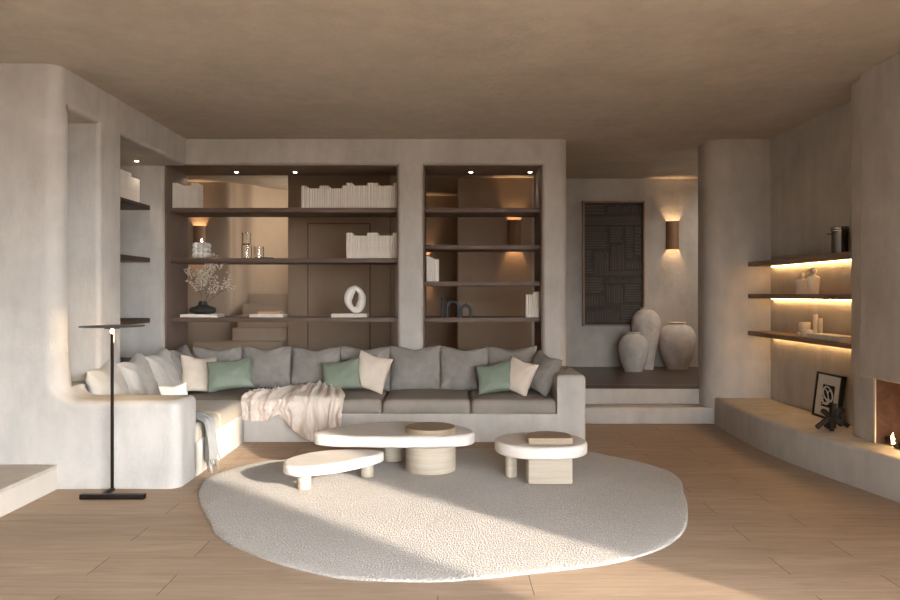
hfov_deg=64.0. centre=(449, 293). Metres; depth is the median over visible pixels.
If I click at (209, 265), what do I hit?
flower sprig
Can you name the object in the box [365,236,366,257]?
book
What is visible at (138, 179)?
book
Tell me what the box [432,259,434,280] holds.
book
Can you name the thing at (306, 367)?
cushion
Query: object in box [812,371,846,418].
framed print
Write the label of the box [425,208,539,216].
shelf
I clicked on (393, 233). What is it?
book
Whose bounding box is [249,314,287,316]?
book
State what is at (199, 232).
wall sconce
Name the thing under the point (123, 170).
book
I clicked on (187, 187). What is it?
book
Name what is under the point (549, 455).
coffee table
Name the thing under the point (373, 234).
book
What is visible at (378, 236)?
book
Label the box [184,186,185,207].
book
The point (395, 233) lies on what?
book
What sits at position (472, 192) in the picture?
wall
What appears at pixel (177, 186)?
book
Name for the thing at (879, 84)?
hood
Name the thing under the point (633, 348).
clay vase
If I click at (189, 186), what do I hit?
book
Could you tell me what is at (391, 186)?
book
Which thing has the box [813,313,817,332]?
pillar candle
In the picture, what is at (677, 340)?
clay vase
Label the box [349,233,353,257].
book
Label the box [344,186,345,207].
book
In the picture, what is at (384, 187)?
book
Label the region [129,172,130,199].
book
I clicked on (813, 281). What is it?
bottle
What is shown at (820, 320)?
pillar candle
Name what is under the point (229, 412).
seat cushion
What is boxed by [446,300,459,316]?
sculpture
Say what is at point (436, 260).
book
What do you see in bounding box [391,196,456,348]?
wall
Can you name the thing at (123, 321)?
niche shelf
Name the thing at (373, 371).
throw pillow
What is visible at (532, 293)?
book
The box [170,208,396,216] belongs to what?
shelf
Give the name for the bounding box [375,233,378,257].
book
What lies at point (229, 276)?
flower sprig
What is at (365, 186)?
book
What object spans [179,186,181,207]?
book
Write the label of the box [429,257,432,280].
book
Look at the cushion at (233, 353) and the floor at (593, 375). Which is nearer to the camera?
the cushion at (233, 353)
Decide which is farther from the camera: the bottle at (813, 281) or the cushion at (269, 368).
the cushion at (269, 368)
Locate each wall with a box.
[0,64,185,463]
[18,341,108,485]
[120,139,565,392]
[188,182,287,353]
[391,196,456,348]
[457,183,457,348]
[458,178,531,350]
[532,179,697,366]
[698,101,853,425]
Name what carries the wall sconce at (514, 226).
attached to the wall at (472, 192)
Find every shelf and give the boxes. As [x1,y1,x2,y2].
[120,197,149,209]
[120,254,149,261]
[120,318,149,324]
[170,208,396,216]
[170,258,396,264]
[170,316,396,321]
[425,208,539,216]
[425,245,539,251]
[425,281,539,285]
[425,316,539,321]
[748,251,850,266]
[748,294,850,299]
[748,331,850,348]
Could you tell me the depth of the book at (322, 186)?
8.46 m
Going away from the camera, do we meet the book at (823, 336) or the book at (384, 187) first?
the book at (823, 336)
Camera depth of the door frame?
10.60 m
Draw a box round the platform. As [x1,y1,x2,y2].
[0,464,57,516]
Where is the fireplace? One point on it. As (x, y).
(875, 98)
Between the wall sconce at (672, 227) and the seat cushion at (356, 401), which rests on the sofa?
the seat cushion at (356, 401)
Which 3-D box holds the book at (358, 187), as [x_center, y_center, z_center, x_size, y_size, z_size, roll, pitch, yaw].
[-1.078,-1.140,8.569,0.028,0.268,0.209,0,0,0]
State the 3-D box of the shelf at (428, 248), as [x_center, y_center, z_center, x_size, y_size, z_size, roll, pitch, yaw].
[0.378,-0.548,8.665,1.373,0.053,0.530,0,0,0]
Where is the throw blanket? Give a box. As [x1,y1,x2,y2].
[241,380,344,441]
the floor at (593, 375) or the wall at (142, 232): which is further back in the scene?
the floor at (593, 375)
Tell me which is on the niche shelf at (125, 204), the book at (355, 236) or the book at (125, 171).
the book at (125, 171)
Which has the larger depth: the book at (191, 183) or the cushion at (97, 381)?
the book at (191, 183)
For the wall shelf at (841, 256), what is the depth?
7.02 m
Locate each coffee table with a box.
[283,449,383,489]
[314,421,474,474]
[495,431,586,483]
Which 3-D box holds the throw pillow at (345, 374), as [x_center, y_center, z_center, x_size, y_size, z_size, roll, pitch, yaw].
[-1.171,0.875,7.731,0.487,0.384,0.193,0,0,9]
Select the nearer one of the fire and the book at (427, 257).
the fire
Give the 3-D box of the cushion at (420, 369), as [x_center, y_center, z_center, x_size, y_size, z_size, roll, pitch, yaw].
[-0.387,0.830,8.072,0.576,0.500,0.250,-1,-8,0]
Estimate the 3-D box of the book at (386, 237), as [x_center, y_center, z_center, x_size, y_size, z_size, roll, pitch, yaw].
[-0.749,-0.552,8.566,0.028,0.268,0.209,0,0,0]
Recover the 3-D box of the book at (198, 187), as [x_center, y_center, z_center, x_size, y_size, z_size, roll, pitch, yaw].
[-2.985,-1.157,8.567,0.023,0.302,0.209,0,0,0]
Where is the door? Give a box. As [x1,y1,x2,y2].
[307,223,370,350]
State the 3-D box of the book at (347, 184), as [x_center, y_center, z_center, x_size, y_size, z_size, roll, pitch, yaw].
[-1.202,-1.157,8.566,0.032,0.302,0.209,0,0,0]
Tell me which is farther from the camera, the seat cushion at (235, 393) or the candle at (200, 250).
the candle at (200, 250)
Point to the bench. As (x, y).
(786, 432)
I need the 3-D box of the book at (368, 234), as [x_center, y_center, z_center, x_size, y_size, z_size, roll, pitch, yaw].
[-0.960,-0.569,8.567,0.029,0.302,0.209,0,0,0]
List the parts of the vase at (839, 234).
lid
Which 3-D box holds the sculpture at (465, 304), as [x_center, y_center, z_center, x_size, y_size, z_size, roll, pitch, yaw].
[0.188,0.186,8.500,0.151,0.175,0.036,0,0,0]
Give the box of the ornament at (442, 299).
[441,298,443,316]
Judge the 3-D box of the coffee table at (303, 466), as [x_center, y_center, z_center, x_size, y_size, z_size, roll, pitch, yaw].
[-0.947,1.385,5.714,0.490,0.196,0.831,0,0,43]
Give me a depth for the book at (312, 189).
8.46 m
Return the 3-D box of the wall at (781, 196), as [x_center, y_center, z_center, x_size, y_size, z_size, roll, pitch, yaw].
[3.888,-0.137,7.285,1.825,3.273,3.070,0,0,0]
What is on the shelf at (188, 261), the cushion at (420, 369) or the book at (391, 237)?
the book at (391, 237)
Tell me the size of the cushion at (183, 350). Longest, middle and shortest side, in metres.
0.540 x 0.503 x 0.241 m
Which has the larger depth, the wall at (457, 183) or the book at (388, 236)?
the wall at (457, 183)
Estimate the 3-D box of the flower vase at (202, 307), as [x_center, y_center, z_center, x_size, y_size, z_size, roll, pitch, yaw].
[-2.946,0.162,8.580,0.306,0.152,0.306,0,0,0]
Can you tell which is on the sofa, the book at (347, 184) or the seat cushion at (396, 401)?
the seat cushion at (396, 401)
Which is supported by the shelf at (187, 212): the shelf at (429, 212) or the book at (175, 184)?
the book at (175, 184)
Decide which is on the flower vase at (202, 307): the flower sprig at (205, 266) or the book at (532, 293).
the flower sprig at (205, 266)
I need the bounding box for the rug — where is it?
[198,448,687,581]
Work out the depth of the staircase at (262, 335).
10.58 m
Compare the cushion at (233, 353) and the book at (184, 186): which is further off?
the book at (184, 186)
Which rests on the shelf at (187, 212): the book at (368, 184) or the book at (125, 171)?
the book at (368, 184)
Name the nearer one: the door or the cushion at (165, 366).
the cushion at (165, 366)
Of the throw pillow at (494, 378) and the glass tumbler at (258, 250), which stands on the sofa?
the throw pillow at (494, 378)
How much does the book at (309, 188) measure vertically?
0.235 m
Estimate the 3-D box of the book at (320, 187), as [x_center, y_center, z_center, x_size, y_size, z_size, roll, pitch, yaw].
[-1.524,-1.140,8.566,0.025,0.268,0.209,0,0,0]
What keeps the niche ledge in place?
attached to the wall at (65, 141)
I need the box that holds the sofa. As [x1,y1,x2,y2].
[58,345,584,488]
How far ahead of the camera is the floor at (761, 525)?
4.23 m
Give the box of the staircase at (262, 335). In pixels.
[193,294,287,349]
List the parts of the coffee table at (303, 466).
leg, leg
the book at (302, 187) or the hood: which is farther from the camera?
the book at (302, 187)
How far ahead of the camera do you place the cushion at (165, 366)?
7.15 m
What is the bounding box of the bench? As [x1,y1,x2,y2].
[715,398,899,502]
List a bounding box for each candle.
[192,239,210,257]
[799,321,810,335]
[801,329,812,336]
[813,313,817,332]
[818,317,822,332]
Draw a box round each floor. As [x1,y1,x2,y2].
[0,424,899,599]
[570,367,697,383]
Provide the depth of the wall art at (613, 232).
11.04 m
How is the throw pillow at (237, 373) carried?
on the sofa
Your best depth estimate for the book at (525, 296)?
8.48 m
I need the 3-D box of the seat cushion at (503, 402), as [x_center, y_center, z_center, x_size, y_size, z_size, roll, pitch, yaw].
[0.649,1.128,7.750,0.868,0.172,0.900,0,0,0]
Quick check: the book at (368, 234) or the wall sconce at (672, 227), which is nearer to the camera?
the book at (368, 234)
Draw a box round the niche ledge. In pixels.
[120,357,131,362]
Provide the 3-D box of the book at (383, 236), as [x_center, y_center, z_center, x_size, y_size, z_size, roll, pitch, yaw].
[-0.778,-0.552,8.568,0.028,0.268,0.209,0,0,0]
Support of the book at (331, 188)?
on the shelf at (187, 212)
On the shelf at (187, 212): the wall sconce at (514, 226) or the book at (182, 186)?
the book at (182, 186)
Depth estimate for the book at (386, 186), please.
8.46 m
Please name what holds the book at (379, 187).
on the shelf at (187, 212)
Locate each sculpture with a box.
[344,285,365,312]
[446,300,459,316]
[460,302,471,316]
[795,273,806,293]
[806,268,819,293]
[815,403,849,430]
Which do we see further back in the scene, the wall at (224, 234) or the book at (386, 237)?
the wall at (224, 234)
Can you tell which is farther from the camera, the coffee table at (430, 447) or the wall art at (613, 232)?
the wall art at (613, 232)
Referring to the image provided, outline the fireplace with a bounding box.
[851,53,899,442]
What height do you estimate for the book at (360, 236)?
0.268 m
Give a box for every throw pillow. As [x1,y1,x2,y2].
[159,382,187,394]
[181,355,216,391]
[206,357,253,391]
[321,357,361,389]
[359,350,392,393]
[475,360,510,394]
[509,356,538,395]
[530,350,562,395]
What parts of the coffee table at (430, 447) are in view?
leg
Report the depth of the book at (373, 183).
8.46 m
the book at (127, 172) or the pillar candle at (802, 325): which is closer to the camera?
the pillar candle at (802, 325)
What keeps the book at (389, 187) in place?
on the shelf at (187, 212)
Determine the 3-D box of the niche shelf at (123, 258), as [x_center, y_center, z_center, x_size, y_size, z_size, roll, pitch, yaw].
[-3.712,-0.388,7.428,0.565,0.053,1.615,0,0,0]
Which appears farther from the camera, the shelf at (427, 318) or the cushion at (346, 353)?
the shelf at (427, 318)
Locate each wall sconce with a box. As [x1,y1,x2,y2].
[193,226,205,242]
[508,220,520,244]
[666,221,678,248]
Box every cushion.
[85,359,128,394]
[117,353,158,394]
[145,348,180,394]
[170,345,193,391]
[188,388,253,400]
[193,346,241,388]
[196,400,241,426]
[240,346,292,388]
[290,347,340,384]
[340,346,390,390]
[342,389,388,413]
[383,389,470,413]
[390,345,440,390]
[440,346,487,390]
[469,389,555,413]
[487,346,536,388]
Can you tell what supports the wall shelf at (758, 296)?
attached to the wall at (781, 196)
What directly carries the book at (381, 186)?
on the shelf at (187, 212)
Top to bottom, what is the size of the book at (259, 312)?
0.034 m
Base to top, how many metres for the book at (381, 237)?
0.268 m
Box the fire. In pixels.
[885,433,899,448]
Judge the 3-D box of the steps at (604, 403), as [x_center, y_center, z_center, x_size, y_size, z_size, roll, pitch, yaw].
[2.950,1.310,8.640,3.300,0.380,0.660,0,0,0]
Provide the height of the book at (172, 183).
0.302 m
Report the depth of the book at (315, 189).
8.47 m
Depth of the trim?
8.53 m
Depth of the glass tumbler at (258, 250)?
8.50 m
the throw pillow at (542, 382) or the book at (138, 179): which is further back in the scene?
the book at (138, 179)
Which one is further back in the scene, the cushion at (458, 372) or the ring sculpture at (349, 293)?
the ring sculpture at (349, 293)
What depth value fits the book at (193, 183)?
8.47 m
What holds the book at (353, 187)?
on the shelf at (187, 212)
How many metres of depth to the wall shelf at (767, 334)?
7.12 m
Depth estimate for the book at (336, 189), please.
8.47 m
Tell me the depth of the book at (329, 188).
8.47 m
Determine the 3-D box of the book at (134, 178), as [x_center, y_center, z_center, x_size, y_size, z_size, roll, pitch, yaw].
[-3.566,-1.143,7.914,0.209,0.262,0.050,0,0,0]
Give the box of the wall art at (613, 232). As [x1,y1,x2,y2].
[582,201,644,325]
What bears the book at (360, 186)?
on the shelf at (187, 212)
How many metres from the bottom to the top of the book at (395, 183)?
0.302 m
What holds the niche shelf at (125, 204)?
attached to the wall at (65, 141)
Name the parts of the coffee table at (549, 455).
leg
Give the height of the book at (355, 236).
0.268 m
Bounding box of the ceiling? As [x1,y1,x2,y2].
[0,0,899,195]
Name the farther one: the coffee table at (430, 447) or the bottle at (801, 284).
the bottle at (801, 284)
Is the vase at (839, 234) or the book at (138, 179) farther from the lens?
the book at (138, 179)
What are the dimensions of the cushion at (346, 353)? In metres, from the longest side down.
0.585 x 0.500 x 0.248 m
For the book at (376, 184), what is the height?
0.302 m
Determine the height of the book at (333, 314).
0.042 m
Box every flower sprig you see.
[184,267,206,293]
[190,263,224,300]
[196,269,214,300]
[199,255,217,299]
[204,253,216,299]
[207,271,235,302]
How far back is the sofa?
7.30 m
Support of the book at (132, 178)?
on the niche shelf at (125, 204)
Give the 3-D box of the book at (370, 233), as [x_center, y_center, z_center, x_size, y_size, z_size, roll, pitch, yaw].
[-0.929,-0.569,8.569,0.029,0.302,0.209,0,0,0]
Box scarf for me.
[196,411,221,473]
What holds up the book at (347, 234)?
on the shelf at (188, 261)
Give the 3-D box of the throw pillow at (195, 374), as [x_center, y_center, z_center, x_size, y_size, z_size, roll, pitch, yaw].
[-2.667,0.855,7.655,0.456,0.432,0.193,0,0,-44]
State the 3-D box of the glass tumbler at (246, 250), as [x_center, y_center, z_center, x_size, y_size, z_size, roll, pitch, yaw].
[-2.418,-0.500,8.560,0.124,0.165,0.124,0,0,0]
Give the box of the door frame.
[288,175,390,349]
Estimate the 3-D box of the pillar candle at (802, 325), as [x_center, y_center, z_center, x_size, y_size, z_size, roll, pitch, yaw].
[3.590,0.349,7.290,0.110,0.143,0.110,0,0,0]
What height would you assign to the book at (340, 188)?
0.235 m
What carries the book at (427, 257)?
on the shelf at (427, 283)
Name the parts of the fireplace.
trim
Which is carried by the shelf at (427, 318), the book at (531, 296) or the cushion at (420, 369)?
the book at (531, 296)
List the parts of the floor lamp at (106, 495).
lamp shade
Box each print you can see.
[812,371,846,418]
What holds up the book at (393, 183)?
on the shelf at (187, 212)
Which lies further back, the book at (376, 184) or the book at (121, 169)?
the book at (376, 184)
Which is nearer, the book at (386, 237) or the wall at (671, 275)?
the book at (386, 237)
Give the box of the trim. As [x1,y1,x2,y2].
[165,165,541,351]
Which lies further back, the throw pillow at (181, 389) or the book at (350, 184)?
the book at (350, 184)
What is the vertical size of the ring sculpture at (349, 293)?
0.331 m
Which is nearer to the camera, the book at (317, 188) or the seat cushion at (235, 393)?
the seat cushion at (235, 393)
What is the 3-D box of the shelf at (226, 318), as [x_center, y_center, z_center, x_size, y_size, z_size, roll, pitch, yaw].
[-1.938,0.300,8.665,2.685,0.053,0.530,0,0,0]
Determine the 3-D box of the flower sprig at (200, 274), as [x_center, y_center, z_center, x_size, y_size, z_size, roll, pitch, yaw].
[-2.914,-0.080,8.533,0.198,0.438,0.215,0,0,0]
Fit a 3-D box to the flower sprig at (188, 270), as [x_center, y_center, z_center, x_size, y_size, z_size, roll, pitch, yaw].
[-3.074,-0.097,8.708,0.286,0.472,0.253,0,0,0]
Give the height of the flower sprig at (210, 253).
0.634 m
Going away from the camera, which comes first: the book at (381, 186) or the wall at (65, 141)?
the wall at (65, 141)
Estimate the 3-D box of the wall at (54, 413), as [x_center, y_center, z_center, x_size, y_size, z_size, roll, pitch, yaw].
[-3.040,0.906,5.726,0.560,1.144,0.374,0,0,0]
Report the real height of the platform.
0.190 m
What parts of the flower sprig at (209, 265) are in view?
stem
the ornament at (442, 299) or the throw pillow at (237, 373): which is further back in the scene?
the ornament at (442, 299)
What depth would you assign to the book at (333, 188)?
8.46 m
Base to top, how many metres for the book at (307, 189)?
0.235 m
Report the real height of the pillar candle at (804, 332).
0.080 m
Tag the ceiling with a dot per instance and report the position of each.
(633, 89)
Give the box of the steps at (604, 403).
[585,384,712,423]
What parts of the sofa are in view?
armrest, armrest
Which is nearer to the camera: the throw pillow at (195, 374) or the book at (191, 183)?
the throw pillow at (195, 374)
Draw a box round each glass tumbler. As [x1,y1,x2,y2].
[241,245,251,257]
[242,232,250,244]
[254,246,263,257]
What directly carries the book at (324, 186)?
on the shelf at (187, 212)
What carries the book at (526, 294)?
on the shelf at (427, 318)
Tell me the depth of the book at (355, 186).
8.46 m
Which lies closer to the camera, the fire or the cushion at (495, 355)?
the fire
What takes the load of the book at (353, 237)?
on the shelf at (188, 261)
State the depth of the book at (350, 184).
8.47 m
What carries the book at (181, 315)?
on the shelf at (226, 318)
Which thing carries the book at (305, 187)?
on the shelf at (187, 212)
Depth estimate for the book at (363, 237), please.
8.46 m
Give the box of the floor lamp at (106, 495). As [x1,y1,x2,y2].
[79,325,145,499]
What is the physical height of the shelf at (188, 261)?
0.053 m
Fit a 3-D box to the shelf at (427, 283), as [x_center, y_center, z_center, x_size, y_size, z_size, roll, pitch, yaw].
[0.378,-0.120,8.665,1.373,0.053,0.530,0,0,0]
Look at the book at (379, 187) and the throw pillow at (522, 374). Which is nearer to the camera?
the throw pillow at (522, 374)
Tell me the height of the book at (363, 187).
0.268 m
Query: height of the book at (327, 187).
0.268 m
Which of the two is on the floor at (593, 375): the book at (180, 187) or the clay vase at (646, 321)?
the clay vase at (646, 321)
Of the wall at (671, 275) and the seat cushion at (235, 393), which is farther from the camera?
the wall at (671, 275)
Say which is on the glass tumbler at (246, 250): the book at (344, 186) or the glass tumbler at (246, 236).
the glass tumbler at (246, 236)
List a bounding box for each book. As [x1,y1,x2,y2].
[121,169,122,196]
[123,170,124,197]
[125,171,126,198]
[127,172,128,198]
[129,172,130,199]
[131,177,133,200]
[134,178,135,200]
[136,179,137,201]
[138,179,139,201]
[172,183,173,207]
[174,183,182,207]
[177,186,178,207]
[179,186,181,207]
[180,314,224,316]
[182,186,183,207]
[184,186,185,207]
[186,186,188,207]
[189,186,190,207]
[191,183,192,207]
[193,183,194,207]
[195,183,202,207]
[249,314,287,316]
[258,311,283,313]
[301,186,303,207]
[304,186,307,207]
[306,188,308,207]
[309,188,310,207]
[311,188,313,207]
[314,188,316,207]
[317,188,318,207]
[319,186,321,207]
[322,186,323,207]
[324,186,325,207]
[326,186,329,207]
[329,188,330,207]
[331,188,332,207]
[331,313,369,316]
[333,188,334,207]
[335,188,337,207]
[338,188,339,207]
[340,188,341,207]
[342,186,343,207]
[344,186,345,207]
[346,183,348,207]
[346,233,348,257]
[349,183,353,207]
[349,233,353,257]
[352,186,354,207]
[352,236,354,257]
[355,186,356,207]
[355,236,356,257]
[357,186,359,207]
[357,236,359,257]
[360,186,361,207]
[360,236,361,257]
[362,186,364,207]
[362,236,364,257]
[365,186,366,207]
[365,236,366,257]
[367,183,369,207]
[367,233,369,257]
[370,183,372,207]
[370,233,371,257]
[372,233,374,257]
[373,183,374,207]
[375,183,379,207]
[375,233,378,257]
[378,186,380,207]
[378,236,379,257]
[380,236,382,257]
[381,186,382,207]
[383,186,385,207]
[383,236,384,257]
[385,236,387,257]
[386,186,387,207]
[388,186,390,207]
[388,236,389,257]
[390,236,392,257]
[391,186,392,207]
[393,183,394,207]
[393,233,394,257]
[395,183,396,207]
[395,233,396,257]
[426,256,428,280]
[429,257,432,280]
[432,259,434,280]
[435,259,438,280]
[524,295,527,316]
[526,294,529,316]
[530,295,532,316]
[531,292,534,316]
[535,292,538,316]
[807,333,850,341]
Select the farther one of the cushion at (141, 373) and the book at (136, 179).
the book at (136, 179)
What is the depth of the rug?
4.80 m
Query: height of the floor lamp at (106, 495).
1.262 m
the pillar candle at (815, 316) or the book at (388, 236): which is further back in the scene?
the book at (388, 236)
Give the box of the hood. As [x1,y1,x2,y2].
[860,53,899,383]
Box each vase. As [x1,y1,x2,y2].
[189,301,215,313]
[618,332,648,371]
[631,308,660,369]
[658,322,695,369]
[827,226,849,252]
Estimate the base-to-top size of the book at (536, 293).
0.302 m
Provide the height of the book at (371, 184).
0.302 m
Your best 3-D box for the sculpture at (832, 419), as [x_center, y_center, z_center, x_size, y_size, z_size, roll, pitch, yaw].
[3.348,1.071,6.294,0.273,0.229,0.167,0,0,-17]
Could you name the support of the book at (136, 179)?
on the niche shelf at (125, 204)
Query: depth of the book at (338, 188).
8.47 m
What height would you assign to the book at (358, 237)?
0.268 m

